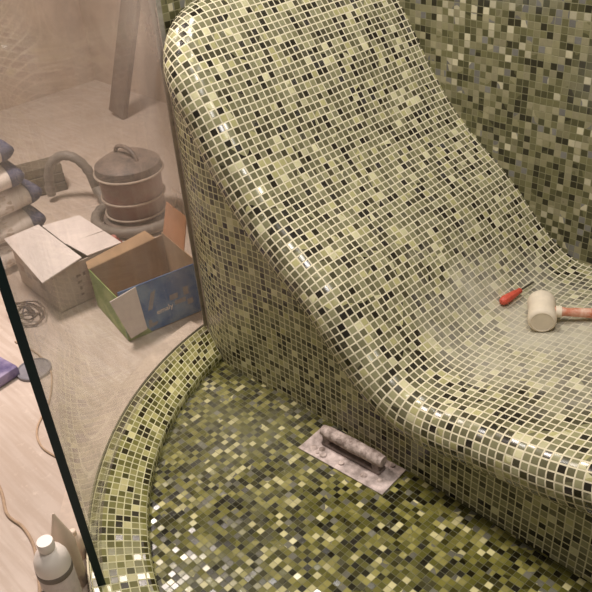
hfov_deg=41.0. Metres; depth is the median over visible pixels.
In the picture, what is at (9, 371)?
packet
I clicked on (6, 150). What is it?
sack
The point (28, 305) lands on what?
coil
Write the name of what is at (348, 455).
trowel
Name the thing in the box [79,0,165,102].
wall
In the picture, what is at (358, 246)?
lounger
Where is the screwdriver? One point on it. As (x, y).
(505, 299)
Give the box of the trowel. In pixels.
[299,425,405,494]
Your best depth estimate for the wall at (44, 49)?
4.61 m
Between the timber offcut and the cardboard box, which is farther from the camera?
the timber offcut
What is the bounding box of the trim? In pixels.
[59,321,199,591]
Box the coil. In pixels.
[6,301,44,325]
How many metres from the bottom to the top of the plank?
1.216 m
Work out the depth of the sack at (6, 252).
2.98 m
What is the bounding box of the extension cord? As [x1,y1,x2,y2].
[0,485,40,591]
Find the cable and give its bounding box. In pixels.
[14,341,54,456]
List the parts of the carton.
panel, panel, panel, panel, panel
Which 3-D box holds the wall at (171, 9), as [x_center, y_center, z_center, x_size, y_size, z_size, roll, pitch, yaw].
[-0.124,-1.072,2.092,0.712,2.500,0.035,-31,42,-34]
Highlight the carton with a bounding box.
[86,202,200,340]
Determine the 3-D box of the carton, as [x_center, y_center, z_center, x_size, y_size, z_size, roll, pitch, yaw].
[-0.526,-0.095,2.661,0.350,0.305,0.348,-23,38,-26]
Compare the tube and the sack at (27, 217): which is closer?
the tube
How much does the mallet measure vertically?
0.072 m
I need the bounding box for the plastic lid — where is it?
[17,358,51,381]
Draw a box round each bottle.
[33,535,82,591]
[70,528,85,559]
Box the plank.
[109,0,141,119]
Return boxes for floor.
[0,80,202,591]
[150,359,591,591]
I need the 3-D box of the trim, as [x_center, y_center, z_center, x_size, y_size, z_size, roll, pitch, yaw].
[-0.098,0.790,1.532,0.619,0.014,2.593,-17,35,-17]
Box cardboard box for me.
[4,215,120,312]
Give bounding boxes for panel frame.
[0,0,208,586]
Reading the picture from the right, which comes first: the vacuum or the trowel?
the trowel
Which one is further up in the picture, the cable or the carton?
the carton
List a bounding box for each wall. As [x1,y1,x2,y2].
[0,0,95,110]
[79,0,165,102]
[155,0,209,331]
[399,0,591,265]
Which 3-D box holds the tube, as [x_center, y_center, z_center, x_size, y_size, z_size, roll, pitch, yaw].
[-0.503,0.551,1.727,0.052,0.225,0.052,-31,42,-34]
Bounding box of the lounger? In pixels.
[163,0,591,582]
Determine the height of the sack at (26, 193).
0.093 m
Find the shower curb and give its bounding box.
[86,324,221,591]
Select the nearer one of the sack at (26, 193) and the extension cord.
the extension cord
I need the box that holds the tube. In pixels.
[51,513,87,586]
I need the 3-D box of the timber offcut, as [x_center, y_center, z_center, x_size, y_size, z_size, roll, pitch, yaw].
[-1.167,-0.533,3.571,0.220,0.124,0.130,-19,36,-20]
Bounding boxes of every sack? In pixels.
[0,139,13,162]
[0,160,24,191]
[0,179,42,217]
[0,204,45,243]
[0,224,45,268]
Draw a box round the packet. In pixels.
[0,357,18,386]
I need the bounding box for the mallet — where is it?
[527,290,591,331]
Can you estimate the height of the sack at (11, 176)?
0.093 m
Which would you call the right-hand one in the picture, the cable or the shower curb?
the shower curb
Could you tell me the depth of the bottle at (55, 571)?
1.61 m
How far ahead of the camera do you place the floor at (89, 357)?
2.60 m
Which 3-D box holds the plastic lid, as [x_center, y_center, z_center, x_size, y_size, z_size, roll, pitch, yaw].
[-0.819,0.230,2.475,0.108,0.012,0.108,-31,42,-34]
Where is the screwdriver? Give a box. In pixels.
[499,282,533,304]
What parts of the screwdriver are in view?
handle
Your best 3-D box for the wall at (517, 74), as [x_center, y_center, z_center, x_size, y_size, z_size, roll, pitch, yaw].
[1.073,-0.802,1.528,0.120,2.500,2.650,-31,42,-34]
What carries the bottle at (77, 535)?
on the floor at (89, 357)
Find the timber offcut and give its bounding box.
[15,157,67,195]
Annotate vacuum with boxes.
[44,144,183,237]
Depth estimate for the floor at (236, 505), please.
1.89 m
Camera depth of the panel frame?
1.61 m

